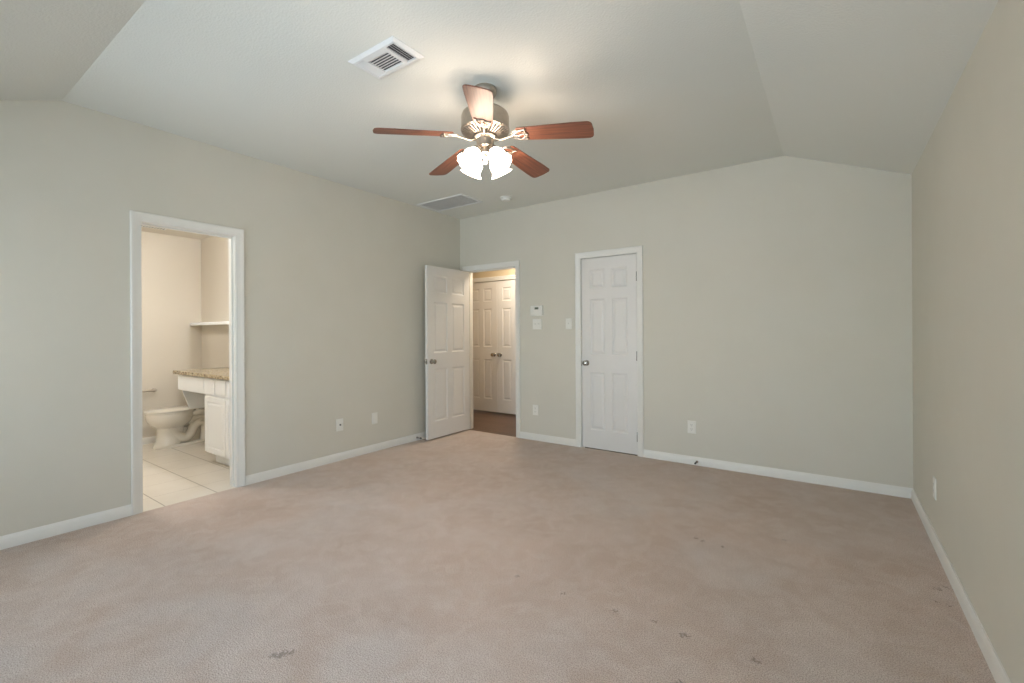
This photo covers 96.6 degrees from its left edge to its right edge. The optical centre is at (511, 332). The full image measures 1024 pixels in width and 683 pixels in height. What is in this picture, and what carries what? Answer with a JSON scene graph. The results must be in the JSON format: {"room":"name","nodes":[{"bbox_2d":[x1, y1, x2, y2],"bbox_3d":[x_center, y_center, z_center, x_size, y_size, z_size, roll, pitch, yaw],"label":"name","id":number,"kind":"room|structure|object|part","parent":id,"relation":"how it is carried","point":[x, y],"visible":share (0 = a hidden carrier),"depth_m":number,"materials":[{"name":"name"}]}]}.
{"room":"empty bedroom","nodes":[
{"label":"empty bedroom","id":0,"kind":"room"},
{"bbox_2d":[141,231,201,437],"bbox_3d":[-4.467,0.060,4.971,0.113,2.640,2.102,0,0,35],"label":"wall","id":1,"kind":"structure","parent":0,"point":[171,265],"depth_m":5.42,"materials":[{"name":"beige paint"}]},
{"bbox_2d":[143,436,155,444],"bbox_3d":[-4.408,1.242,4.934,0.014,0.076,1.876,0,0,35],"label":"baseboard","id":2,"kind":"structure","parent":1,"relation":"attached to","point":[147,440],"depth_m":5.25,"materials":[{"name":"white paint"}]},
{"bbox_2d":[142,388,156,391],"bbox_3d":[-4.258,0.667,5.104,0.070,0.048,0.488,0,0,35],"label":"towel rail","id":3,"kind":"object","parent":1,"relation":"attached to","point":[153,389],"visible":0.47,"depth_m":5.23,"materials":[{"name":"silver metal"}]},
{"bbox_2d":[141,227,210,238],"bbox_3d":[-3.470,-1.216,4.263,2.344,0.100,1.876,0,0,35],"label":"ceiling","id":4,"kind":"structure","parent":0,"point":[167,231],"depth_m":5.36,"materials":[{"name":"beige paint"}]},
{"bbox_2d":[141,225,165,229],"bbox_3d":[-3.832,-1.150,4.900,0.300,0.028,0.300,0,0,35],"label":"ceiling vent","id":5,"kind":"object","parent":4,"relation":"in","point":[141,225],"visible":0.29,"depth_m":4.94,"materials":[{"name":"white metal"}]},
{"bbox_2d":[201,236,228,368],"bbox_3d":[-2.890,0.051,5.076,2.344,2.640,0.113,0,0,35],"label":"wall","id":6,"kind":"structure","parent":0,"point":[214,250],"depth_m":5.48,"materials":[{"name":"beige paint"}]},
{"bbox_2d":[190,321,228,325],"bbox_3d":[-2.994,-0.108,5.002,2.258,0.034,0.125,0,0,35],"label":"wall shelf","id":7,"kind":"object","parent":6,"relation":"attached to","point":[223,322],"visible":0.42,"depth_m":5.27,"materials":[{"name":"white paint"}]},
{"bbox_2d":[0,100,459,535],"bbox_3d":[-2.307,-0.112,3.771,0.113,2.960,5.731,0,0,35],"label":"wall","id":8,"kind":"structure","parent":0,"point":[334,272],"depth_m":3.33,"materials":[{"name":"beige paint"}]},
{"bbox_2d":[0,504,131,549],"bbox_3d":[-3.239,1.235,2.329,0.014,0.076,2.065,0,0,35],"label":"baseboard","id":9,"kind":"structure","parent":8,"relation":"attached to","point":[30,535],"depth_m":2.89,"materials":[{"name":"white paint"}]},
{"bbox_2d":[130,210,245,514],"bbox_3d":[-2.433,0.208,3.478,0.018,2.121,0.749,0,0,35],"label":"trim","id":10,"kind":"structure","parent":8,"relation":"attached to","point":[136,217],"depth_m":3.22,"materials":[{"name":"white paint"}]},
{"bbox_2d":[246,432,425,484],"bbox_3d":[-1.437,1.225,4.884,0.014,0.076,2.691,0,0,35],"label":"baseboard","id":11,"kind":"structure","parent":8,"relation":"attached to","point":[270,474],"depth_m":4.39,"materials":[{"name":"white paint"}]},
{"bbox_2d":[336,418,342,431],"bbox_3d":[-1.698,0.912,4.514,0.017,0.120,0.076,0,0,35],"label":"cable plate","id":12,"kind":"object","parent":8,"relation":"attached to","point":[339,422],"visible":1,"depth_m":4.51,"materials":[{"name":"white plastic"}]},
{"bbox_2d":[372,412,377,423],"bbox_3d":[-1.460,0.911,4.859,0.010,0.118,0.073,0,0,35],"label":"plate","id":13,"kind":"object","parent":8,"relation":"attached to","point":[374,415],"visible":1,"depth_m":4.86,"materials":[{"name":"white plastic"}]},
{"bbox_2d":[473,268,514,277],"bbox_3d":[-0.084,0.035,6.995,3.000,2.640,0.113,0,0,35],"label":"wall","id":14,"kind":"structure","parent":0,"point":[504,272],"depth_m":7.05,"materials":[{"name":"beige paint"}]},
{"bbox_2d":[473,281,497,411],"bbox_3d":[-0.488,0.220,7.201,0.616,2.015,0.099,0,0,35],"label":"door","id":15,"kind":"structure","parent":14,"relation":"in","point":[485,383],"depth_m":7.17,"materials":[{"name":"white paint"}]},
{"bbox_2d":[473,275,514,282],"bbox_3d":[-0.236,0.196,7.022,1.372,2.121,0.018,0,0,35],"label":"trim","id":16,"kind":"structure","parent":14,"relation":"attached to","point":[506,277],"depth_m":7.04,"materials":[{"name":"white paint"}]},
{"bbox_2d":[497,280,515,413],"bbox_3d":[0.017,0.217,6.844,0.616,2.015,0.099,0,0,35],"label":"door","id":17,"kind":"structure","parent":14,"relation":"in","point":[506,336],"depth_m":6.94,"materials":[{"name":"white paint"}]},
{"bbox_2d":[0,410,995,682],"bbox_3d":[-1.073,1.311,3.656,6.938,0.100,6.731,0,0,35],"label":"floor","id":18,"kind":"structure","parent":0,"point":[465,556],"depth_m":2.32,"materials":[{"name":"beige carpet"}]},
{"bbox_2d":[144,406,204,449],"bbox_3d":[-3.775,0.909,5.207,0.470,0.735,0.681,0,0,35],"label":"toilet","id":19,"kind":"object","parent":18,"relation":"on","point":[176,426],"visible":0.77,"depth_m":5.07,"materials":[{"name":"white ceramic"}]},
{"bbox_3d":[-3.837,0.886,5.119,0.374,0.015,0.457,0,0,35],"label":"seat","id":20,"kind":"part","parent":19,"relation":"part of","materials":[{"name":"white ceramic"}]},
{"bbox_3d":[-3.833,0.864,5.126,0.378,0.024,0.481,0,0,35],"label":"lid","id":21,"kind":"part","parent":19,"relation":"part of","materials":[{"name":"white ceramic"}]},
{"bbox_2d":[178,375,229,465],"bbox_3d":[-2.758,0.853,4.603,1.579,0.835,0.511,0,0,35],"label":"vanity cabinet","id":22,"kind":"object","parent":18,"relation":"on","point":[211,394],"visible":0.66,"depth_m":4.37,"materials":[{"name":"white paint"}]},
{"bbox_3d":[-3.282,0.524,4.670,0.640,0.154,0.018,0,0,35],"label":"drawer","id":23,"kind":"part","parent":22,"relation":"part of","materials":[{"name":"white paint"}]},
{"bbox_3d":[-3.387,0.631,5.067,0.018,0.385,0.475,0,0,35],"label":"panel","id":24,"kind":"part","parent":22,"relation":"part of","materials":[{"name":"white paint"}]},
{"bbox_2d":[173,367,228,379],"bbox_3d":[-2.793,0.417,4.613,1.644,0.036,0.533,0,0,35],"label":"countertop","id":25,"kind":"structure","parent":22,"relation":"on","point":[222,373],"depth_m":4.60,"materials":[{"name":"brown stone"}]},
{"bbox_3d":[-2.920,0.522,4.414,0.220,0.154,0.018,0,0,35],"label":"drawer","id":26,"kind":"part","parent":22,"relation":"part of","materials":[{"name":"white paint"}]},
{"bbox_3d":[-2.819,0.887,4.345,0.448,0.543,0.018,0,0,35],"label":"cabinet door","id":27,"kind":"part","parent":22,"relation":"part of","materials":[{"name":"white paint"}]},
{"bbox_3d":[-2.727,0.521,4.278,0.218,0.154,0.018,0,0,35],"label":"drawer","id":28,"kind":"part","parent":22,"relation":"part of","materials":[{"name":"white paint"}]},
{"bbox_3d":[-2.442,0.520,4.077,0.448,0.154,0.018,0,0,35],"label":"drawer","id":29,"kind":"part","parent":22,"relation":"part of","materials":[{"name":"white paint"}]},
{"bbox_3d":[-2.443,0.885,4.080,0.456,0.543,0.018,0,0,35],"label":"cabinet door","id":30,"kind":"part","parent":22,"relation":"part of","materials":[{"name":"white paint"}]},
{"bbox_2d":[0,0,997,218],"bbox_3d":[-0.437,-1.381,2.447,4.481,0.444,5.505,0,0,35],"label":"ceiling","id":31,"kind":"structure","parent":0,"point":[666,89],"depth_m":2.59,"materials":[{"name":"white paint"}]},
{"bbox_2d":[348,36,423,78],"bbox_3d":[-0.685,-1.480,2.480,0.370,0.013,0.216,0,0,35],"label":"ceiling vent","id":32,"kind":"object","parent":31,"relation":"in","point":[391,55],"visible":1,"depth_m":2.46,"materials":[{"name":"white metal"}]},
{"bbox_2d":[417,194,482,211],"bbox_3d":[-0.717,-1.482,5.233,0.690,0.009,0.366,0,0,35],"label":"ceiling vent","id":33,"kind":"object","parent":31,"relation":"in","point":[460,200],"visible":1,"depth_m":5.21,"materials":[{"name":"white metal"}]},
{"bbox_2d":[373,83,593,178],"bbox_3d":[-0.117,-1.225,2.775,1.219,0.528,1.274,0,0,18],"label":"ceiling fan","id":34,"kind":"object","parent":31,"relation":"hanging from","point":[485,122],"visible":1,"depth_m":2.70,"materials":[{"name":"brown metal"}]},
{"bbox_3d":[-0.573,-1.164,2.657,0.455,0.068,0.146,0,0,-18],"label":"blade","id":35,"kind":"part","parent":34,"relation":"part of","materials":[{"name":"brown wood"}]},
{"bbox_3d":[-0.417,-1.165,3.139,0.146,0.068,0.455,0,0,-36],"label":"blade","id":36,"kind":"part","parent":34,"relation":"part of","materials":[{"name":"brown wood"}]},
{"bbox_3d":[-0.249,-1.036,2.703,0.141,0.151,0.145,0,0,45],"label":"lamp shade","id":37,"kind":"part","parent":34,"relation":"part of","materials":[{"name":"white glass"}]},
{"bbox_3d":[-0.232,-1.062,2.721,0.058,0.091,0.078,0,0,45],"label":"bulb","id":38,"kind":"part","parent":34,"relation":"part of","materials":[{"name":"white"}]},
{"bbox_3d":[-0.249,-1.036,2.877,0.145,0.151,0.141,0,0,45],"label":"lamp shade","id":39,"kind":"part","parent":34,"relation":"part of","materials":[{"name":"white glass"}]},
{"bbox_3d":[-0.163,-1.166,2.359,0.146,0.068,0.455,0,0,0],"label":"blade","id":40,"kind":"part","parent":34,"relation":"part of","materials":[{"name":"brown wood"}]},
{"bbox_3d":[-0.093,-1.063,2.721,0.078,0.091,0.058,0,0,45],"label":"bulb","id":41,"kind":"part","parent":34,"relation":"part of","materials":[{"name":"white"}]},
{"bbox_3d":[-0.076,-1.038,2.703,0.145,0.151,0.141,0,0,45],"label":"lamp shade","id":42,"kind":"part","parent":34,"relation":"part of","materials":[{"name":"white glass"}]},
{"bbox_3d":[-0.076,-1.038,2.877,0.141,0.151,0.145,0,0,45],"label":"lamp shade","id":43,"kind":"part","parent":34,"relation":"part of","materials":[{"name":"white glass"}]},
{"bbox_3d":[0.090,-1.168,3.139,0.146,0.068,0.455,0,0,36],"label":"blade","id":44,"kind":"part","parent":34,"relation":"part of","materials":[{"name":"brown wood"}]},
{"bbox_3d":[0.247,-1.169,2.657,0.455,0.068,0.146,0,0,18],"label":"blade","id":45,"kind":"part","parent":34,"relation":"part of","materials":[{"name":"brown wood"}]},
{"bbox_2d":[500,196,511,201],"bbox_3d":[-0.063,-1.469,5.037,0.136,0.041,0.136,0,0,35],"label":"smoke detector","id":46,"kind":"object","parent":31,"relation":"attached to","point":[503,198],"visible":1,"depth_m":5.00,"materials":[{"name":"white plastic"}]},
{"bbox_2d":[460,156,912,487],"bbox_3d":[1.235,-0.132,4.710,4.594,2.960,0.113,0,0,35],"label":"wall","id":47,"kind":"structure","parent":0,"point":[777,291],"depth_m":4.03,"materials":[{"name":"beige paint"}]},
{"bbox_2d":[424,265,469,439],"bbox_3d":[-0.777,0.229,5.597,0.163,2.024,0.774,0,0,34],"label":"door","id":48,"kind":"structure","parent":47,"relation":"in","point":[447,345],"depth_m":5.55,"materials":[{"name":"white paint"}]},
{"bbox_3d":[-0.913,0.337,5.311,0.064,0.062,0.062,0,0,34],"label":"knob","id":49,"kind":"part","parent":48,"relation":"part of","materials":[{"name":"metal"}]},
{"bbox_2d":[467,266,514,428],"bbox_3d":[-0.234,0.222,5.748,0.800,2.069,0.113,0,0,35],"label":"trim","id":50,"kind":"structure","parent":47,"relation":"attached to","point":[511,267],"depth_m":5.96,"materials":[{"name":"white paint"}]},
{"bbox_2d":[462,260,520,437],"bbox_3d":[-0.272,0.199,5.694,0.894,2.116,0.018,0,0,35],"label":"trim","id":51,"kind":"structure","parent":47,"relation":"attached to","point":[516,264],"depth_m":5.46,"materials":[{"name":"white paint"}]},
{"bbox_2d":[533,405,537,414],"bbox_3d":[0.273,0.901,5.319,0.076,0.120,0.008,0,0,35],"label":"wall outlet","id":52,"kind":"object","parent":47,"relation":"attached to","point":[535,407],"visible":1,"depth_m":5.32,"materials":[{"name":"white plastic"}]},
{"bbox_2d":[530,305,542,315],"bbox_3d":[0.286,-0.254,5.292,0.166,0.120,0.030,0,0,35],"label":"thermostat","id":53,"kind":"object","parent":47,"relation":"attached to","point":[534,310],"visible":1,"depth_m":5.28,"materials":[{"name":"white plastic"}]},
{"bbox_2d":[533,319,541,328],"bbox_3d":[0.288,-0.098,5.298,0.120,0.120,0.018,0,0,35],"label":"double light switch","id":54,"kind":"object","parent":47,"relation":"attached to","point":[537,323],"visible":1,"depth_m":5.30,"materials":[{"name":"white plastic"}]},
{"bbox_2d":[520,431,575,446],"bbox_3d":[0.402,1.215,5.225,0.740,0.076,0.014,0,0,35],"label":"baseboard","id":55,"kind":"structure","parent":47,"relation":"attached to","point":[525,435],"depth_m":5.21,"materials":[{"name":"white paint"}]},
{"bbox_2d":[566,318,571,328],"bbox_3d":[0.626,-0.099,5.060,0.076,0.120,0.018,0,0,35],"label":"light switch","id":56,"kind":"object","parent":47,"relation":"attached to","point":[568,320],"visible":1,"depth_m":5.06,"materials":[{"name":"white plastic"}]},
{"bbox_2d":[581,254,637,454],"bbox_3d":[1.007,0.220,4.790,0.626,2.038,0.099,0,0,35],"label":"door","id":57,"kind":"structure","parent":47,"relation":"in","point":[609,284],"depth_m":4.79,"materials":[{"name":"white paint"}]},
{"bbox_3d":[0.793,0.329,4.920,0.062,0.062,0.064,0,0,35],"label":"knob","id":58,"kind":"part","parent":57,"relation":"part of","materials":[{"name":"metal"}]},
{"bbox_2d":[575,245,643,456],"bbox_3d":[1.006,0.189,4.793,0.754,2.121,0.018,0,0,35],"label":"trim","id":59,"kind":"structure","parent":47,"relation":"attached to","point":[639,249],"depth_m":4.67,"materials":[{"name":"white paint"}]},
{"bbox_2d":[687,420,695,433],"bbox_3d":[1.698,0.893,4.314,0.076,0.120,0.008,0,0,35],"label":"wall outlet","id":60,"kind":"object","parent":47,"relation":"attached to","point":[691,425],"visible":1,"depth_m":4.31,"materials":[{"name":"white plastic"}]},
{"bbox_2d":[643,449,912,498],"bbox_3d":[2.156,1.205,3.989,2.043,0.076,0.014,0,0,35],"label":"baseboard","id":61,"kind":"structure","parent":47,"relation":"attached to","point":[878,488],"depth_m":3.86,"materials":[{"name":"white paint"}]},
{"bbox_2d":[912,0,1023,682],"bbox_3d":[1.414,-0.133,1.077,0.113,2.960,5.618,0,0,35],"label":"wall","id":62,"kind":"structure","parent":0,"point":[968,177],"depth_m":1.86,"materials":[{"name":"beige paint"}]},
{"bbox_2d":[933,476,935,499],"bbox_3d":[2.468,0.908,2.668,0.008,0.120,0.076,0,0,35],"label":"wall outlet","id":63,"kind":"object","parent":62,"relation":"attached to","point":[934,478],"visible":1,"depth_m":2.65,"materials":[{"name":"white plastic"}]},
{"bbox_2d":[911,489,1010,682],"bbox_3d":[1.399,1.209,1.155,0.014,0.076,5.491,0,0,35],"label":"baseboard","id":64,"kind":"structure","parent":62,"relation":"attached to","point":[999,674],"depth_m":2.00,"materials":[{"name":"white paint"}]}
]}

